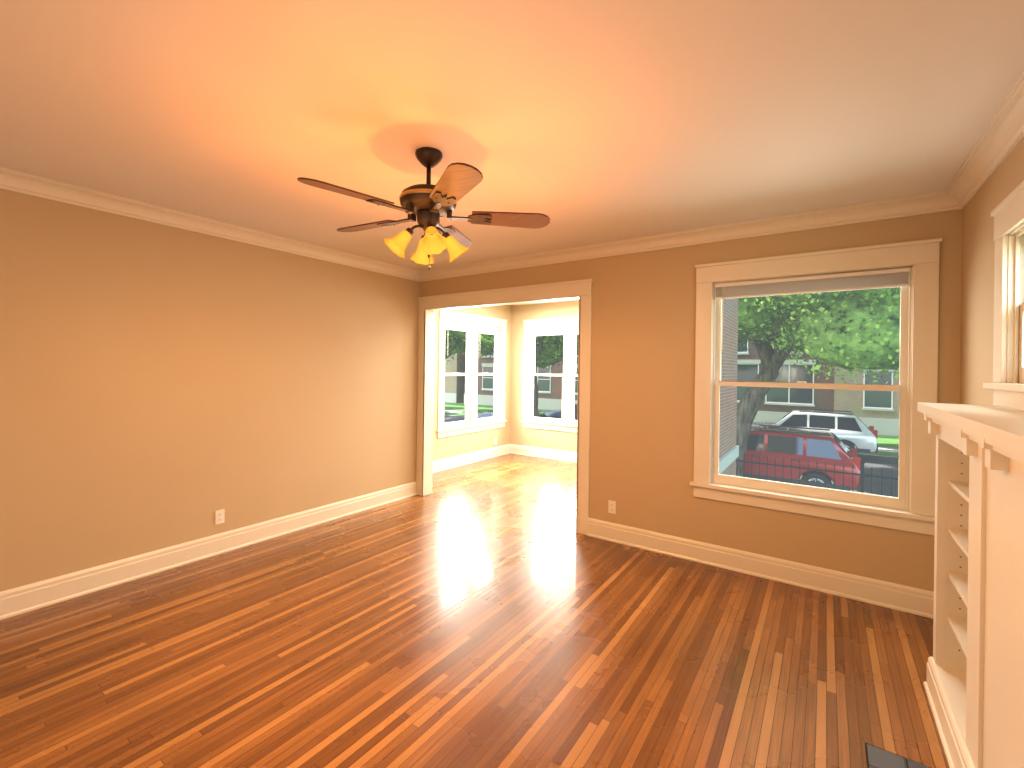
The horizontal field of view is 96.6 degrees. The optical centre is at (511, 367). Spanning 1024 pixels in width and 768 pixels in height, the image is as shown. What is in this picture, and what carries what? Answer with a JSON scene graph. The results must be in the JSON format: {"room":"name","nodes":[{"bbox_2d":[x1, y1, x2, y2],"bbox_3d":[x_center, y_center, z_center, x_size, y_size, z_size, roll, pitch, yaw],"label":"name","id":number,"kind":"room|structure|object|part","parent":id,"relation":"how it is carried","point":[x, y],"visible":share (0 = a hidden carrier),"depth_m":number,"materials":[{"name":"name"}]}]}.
{"room":"empty living room","nodes":[
{"label":"empty living room","id":0,"kind":"room"},
{"bbox_2d":[0,189,419,591],"bbox_3d":[-2.544,0.180,3.815,0.150,2.750,4.650,1,0,35],"label":"wall","id":1,"kind":"structure","parent":0,"point":[163,386],"depth_m":3.56,"materials":[{"name":"paint"}]},
{"bbox_2d":[0,481,416,619],"bbox_3d":[-2.442,1.474,3.830,0.030,0.165,4.449,1,0,34],"label":"baseboard","id":2,"kind":"structure","parent":1,"relation":"attached to","point":[65,587],"depth_m":3.55,"materials":[{"name":"paint"}]},
{"bbox_2d":[0,167,419,280],"bbox_3d":[-2.381,-1.140,3.807,0.098,0.105,4.260,1,0,34],"label":"crown molding","id":3,"kind":"structure","parent":1,"relation":"attached to","point":[11,180],"depth_m":3.51,"materials":[{"name":"paint"}]},
{"bbox_2d":[215,509,224,524],"bbox_3d":[-2.451,1.251,3.832,0.008,0.114,0.070,1,0,35],"label":"electrical outlet","id":4,"kind":"object","parent":1,"relation":"attached to","point":[219,516],"visible":1,"depth_m":3.83,"materials":[{"name":"beige plastic"}]},
{"bbox_2d":[433,305,511,460],"bbox_3d":[-0.861,0.203,7.464,0.150,2.750,3.030,1,0,35],"label":"wall","id":5,"kind":"structure","parent":0,"point":[453,446],"depth_m":7.71,"materials":[{"name":"paint"}]},
{"bbox_2d":[436,310,506,437],"bbox_3d":[-0.682,0.094,7.705,0.230,1.963,1.800,1,0,35],"label":"window","id":6,"kind":"structure","parent":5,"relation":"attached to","point":[472,325],"depth_m":7.63,"materials":[{"name":"paint"}]},
{"bbox_3d":[-0.687,0.098,7.709,0.043,1.563,1.400,1,0,34],"label":"trim glass","id":7,"kind":"part","parent":6,"relation":"part of","materials":[{"name":"clear glass"}]},
{"bbox_2d":[443,321,500,357],"bbox_3d":[-0.631,-0.447,7.676,0.039,0.536,1.462,1,0,34],"label":"blind","id":8,"kind":"object","parent":5,"relation":"attached to","point":[474,328],"depth_m":7.65,"materials":[{"name":"white"}]},
{"bbox_2d":[433,444,511,472],"bbox_3d":[-0.856,1.496,7.339,0.030,0.165,2.850,1,0,34],"label":"baseboard","id":9,"kind":"structure","parent":5,"relation":"attached to","point":[447,463],"depth_m":7.57,"materials":[{"name":"paint"}]},
{"bbox_2d":[0,453,948,767],"bbox_3d":[0.124,1.717,3.878,5.870,0.250,7.800,1,0,35],"label":"floor","id":10,"kind":"structure","parent":0,"point":[494,613],"depth_m":2.50,"materials":[{"name":"brown wood"}]},
{"bbox_2d":[859,738,938,767],"bbox_3d":[1.025,1.597,1.028,0.288,0.017,2.103,1,0,35],"label":"hearth","id":11,"kind":"object","parent":10,"relation":"on","point":[873,755],"visible":0.98,"depth_m":1.86,"materials":[{"name":"tile"}]},
{"bbox_2d":[917,402,1023,767],"bbox_3d":[1.202,0.887,0.791,0.315,1.441,3.620,1,0,35],"label":"built-in bookshelf","id":12,"kind":"object","parent":10,"relation":"on","point":[973,684],"visible":1,"depth_m":1.64,"materials":[{"name":"paint"}]},
{"bbox_2d":[0,0,1023,305],"bbox_3d":[0.165,-1.258,3.878,5.870,0.200,7.800,1,0,35],"label":"ceiling","id":13,"kind":"structure","parent":0,"point":[584,122],"depth_m":2.02,"materials":[{"name":"paint"}]},
{"bbox_2d":[297,147,549,269],"bbox_3d":[-0.498,-0.845,2.487,1.266,0.641,1.284,1,0,35],"label":"fan","id":14,"kind":"object","parent":13,"relation":"hanging from","point":[428,204],"visible":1,"depth_m":2.42,"materials":[{"name":"brown wood"}]},
{"bbox_3d":[-0.454,-0.953,2.481,0.304,0.424,0.304,1,0,34],"label":"motor","id":15,"kind":"part","parent":14,"relation":"part of","materials":[{"name":"brown metal"}]},
{"bbox_2d":[510,300,578,451],"bbox_3d":[1.491,0.236,7.594,3.580,2.750,0.150,1,0,35],"label":"wall","id":16,"kind":"structure","parent":0,"point":[545,438],"depth_m":8.36,"materials":[{"name":"paint"}]},
{"bbox_2d":[512,444,576,462],"bbox_3d":[1.422,1.527,7.520,3.580,0.165,0.030,1,0,34],"label":"baseboard","id":17,"kind":"structure","parent":16,"relation":"attached to","point":[516,449],"depth_m":8.08,"materials":[{"name":"paint"}]},
{"bbox_2d":[520,317,578,432],"bbox_3d":[1.330,0.122,7.694,2.670,1.963,0.230,1,0,35],"label":"window","id":18,"kind":"structure","parent":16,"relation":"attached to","point":[568,327],"depth_m":8.02,"materials":[{"name":"paint"}]},
{"bbox_2d":[530,323,578,358],"bbox_3d":[1.308,-0.420,7.650,2.332,0.536,0.039,1,0,34],"label":"blind","id":19,"kind":"object","parent":16,"relation":"attached to","point":[568,331],"depth_m":7.92,"materials":[{"name":"white"}]},
{"bbox_2d":[420,209,962,591],"bbox_3d":[0.604,0.223,4.546,5.870,2.750,0.120,1,0,35],"label":"wall","id":20,"kind":"structure","parent":0,"point":[643,342],"depth_m":3.91,"materials":[{"name":"paint"}]},
{"bbox_2d":[416,279,592,534],"bbox_3d":[-0.178,0.364,5.082,2.364,2.448,0.184,1,0,35],"label":"trim","id":21,"kind":"structure","parent":20,"relation":"attached to","point":[429,306],"depth_m":4.88,"materials":[{"name":"paint"}]},
{"bbox_2d":[608,500,615,513],"bbox_3d":[0.927,1.293,4.236,0.070,0.114,0.008,1,0,35],"label":"electrical outlet","id":22,"kind":"object","parent":20,"relation":"attached to","point":[611,506],"visible":1,"depth_m":4.23,"materials":[{"name":"beige plastic"}]},
{"bbox_2d":[416,192,962,281],"bbox_3d":[0.840,-1.096,4.264,4.890,0.105,0.098,1,0,34],"label":"crown molding","id":23,"kind":"structure","parent":20,"relation":"attached to","point":[927,203],"depth_m":3.69,"materials":[{"name":"paint"}]},
{"bbox_2d":[587,518,933,618],"bbox_3d":[1.782,1.532,3.633,2.563,0.165,0.030,1,0,34],"label":"baseboard","id":24,"kind":"structure","parent":20,"relation":"attached to","point":[912,600],"depth_m":3.47,"materials":[{"name":"paint"}]},
{"bbox_2d":[690,238,942,535],"bbox_3d":[2.194,0.119,3.460,1.550,1.933,0.230,1,0,35],"label":"window","id":25,"kind":"structure","parent":20,"relation":"in","point":[810,389],"depth_m":3.24,"materials":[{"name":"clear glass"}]},
{"bbox_3d":[2.198,0.136,3.466,1.238,1.653,0.072,1,0,35],"label":"window trim sash","id":26,"kind":"part","parent":25,"relation":"part of","materials":[{"name":"white wood"}]},
{"bbox_2d":[715,268,909,349],"bbox_3d":[2.172,-0.408,3.417,1.212,0.536,0.039,1,0,35],"label":"blind","id":27,"kind":"object","parent":25,"relation":"attached to","point":[892,278],"visible":1,"depth_m":3.37,"materials":[{"name":"white"}]},
{"bbox_2d":[960,137,1023,404],"bbox_3d":[1.609,0.237,0.961,0.150,2.750,4.650,1,0,35],"label":"wall","id":28,"kind":"structure","parent":0,"point":[1001,183],"depth_m":2.55,"materials":[{"name":"paint"}]},
{"bbox_2d":[940,72,1023,211],"bbox_3d":[1.568,-1.086,1.093,0.098,0.105,4.260,1,0,34],"label":"crown molding","id":29,"kind":"structure","parent":28,"relation":"attached to","point":[1002,136],"depth_m":2.27,"materials":[{"name":"paint"}]},
{"bbox_2d":[983,181,1023,409],"bbox_3d":[2.235,-0.296,1.877,0.230,0.983,0.930,1,0,35],"label":"window","id":30,"kind":"structure","parent":28,"relation":"in","point":[1007,212],"depth_m":2.16,"materials":[{"name":"paint"}]},
{"bbox_3d":[2.240,-0.279,1.873,0.072,0.703,0.618,1,0,35],"label":"window trim sash","id":31,"kind":"part","parent":30,"relation":"part of","materials":[{"name":"white wood"}]},
{"label":"outside","id":32,"kind":"structure","parent":0,"visible":0},
{"bbox_2d":[444,402,898,496],"bbox_3d":[32.515,3.989,37.110,200.000,0.300,170.000,1,0,35],"label":"ground","id":33,"kind":"structure","parent":32,"point":[887,457],"depth_m":18.11,"materials":[{"name":"grey asphalt"}]},
{"bbox_2d":[464,411,547,420],"bbox_3d":[-0.534,2.560,19.005,4.580,1.645,2.240,1,0,35],"label":"car","id":34,"kind":"object","parent":33,"relation":"on","point":[485,414],"depth_m":18.44,"materials":[{"name":"grey metal"}]},
{"bbox_2d":[543,403,577,419],"bbox_3d":[4.069,2.649,24.820,4.680,1.595,2.240,1,0,35],"label":"car","id":35,"kind":"object","parent":33,"relation":"on","point":[557,414],"depth_m":24.88,"materials":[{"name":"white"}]},
{"bbox_2d":[444,340,899,435],"bbox_3d":[13.865,-2.794,36.765,78.900,12.750,12.800,1,0,35],"label":"buildings","id":36,"kind":"structure","parent":33,"relation":"on","point":[752,362],"depth_m":27.88,"materials":[{"name":"brick"}]},
{"bbox_2d":[445,287,899,476],"bbox_3d":[5.631,-1.921,19.130,55.447,10.942,24.281,1,0,35],"label":"trees","id":37,"kind":"object","parent":33,"relation":"on","point":[844,352],"depth_m":8.83,"materials":[{"name":"green plant"}]},
{"bbox_2d":[719,298,738,475],"bbox_3d":[2.361,0.698,5.355,0.099,5.450,3.209,1,0,35],"label":"brick","id":38,"kind":"object","parent":33,"relation":"on","point":[727,417],"depth_m":6.08,"materials":[{"name":"brick"}]},
{"bbox_2d":[742,424,860,491],"bbox_3d":[7.378,2.619,13.567,4.730,1.745,2.240,1,0,35],"label":"car","id":39,"kind":"object","parent":33,"relation":"on","point":[758,445],"depth_m":12.34,"materials":[{"name":"red metal"}]},
{"bbox_2d":[752,409,877,452],"bbox_3d":[12.229,2.661,19.213,4.880,1.795,2.240,1,0,35],"label":"car","id":40,"kind":"object","parent":33,"relation":"on","point":[861,429],"depth_m":17.89,"materials":[{"name":"white metal"}]},
{"bbox_2d":[736,453,897,496],"bbox_3d":[8.448,2.682,3.908,42.118,1.650,7.008,1,0,35],"label":"fence","id":41,"kind":"object","parent":33,"relation":"on","point":[861,474],"depth_m":9.39,"materials":[{"name":"black metal"}]}
]}

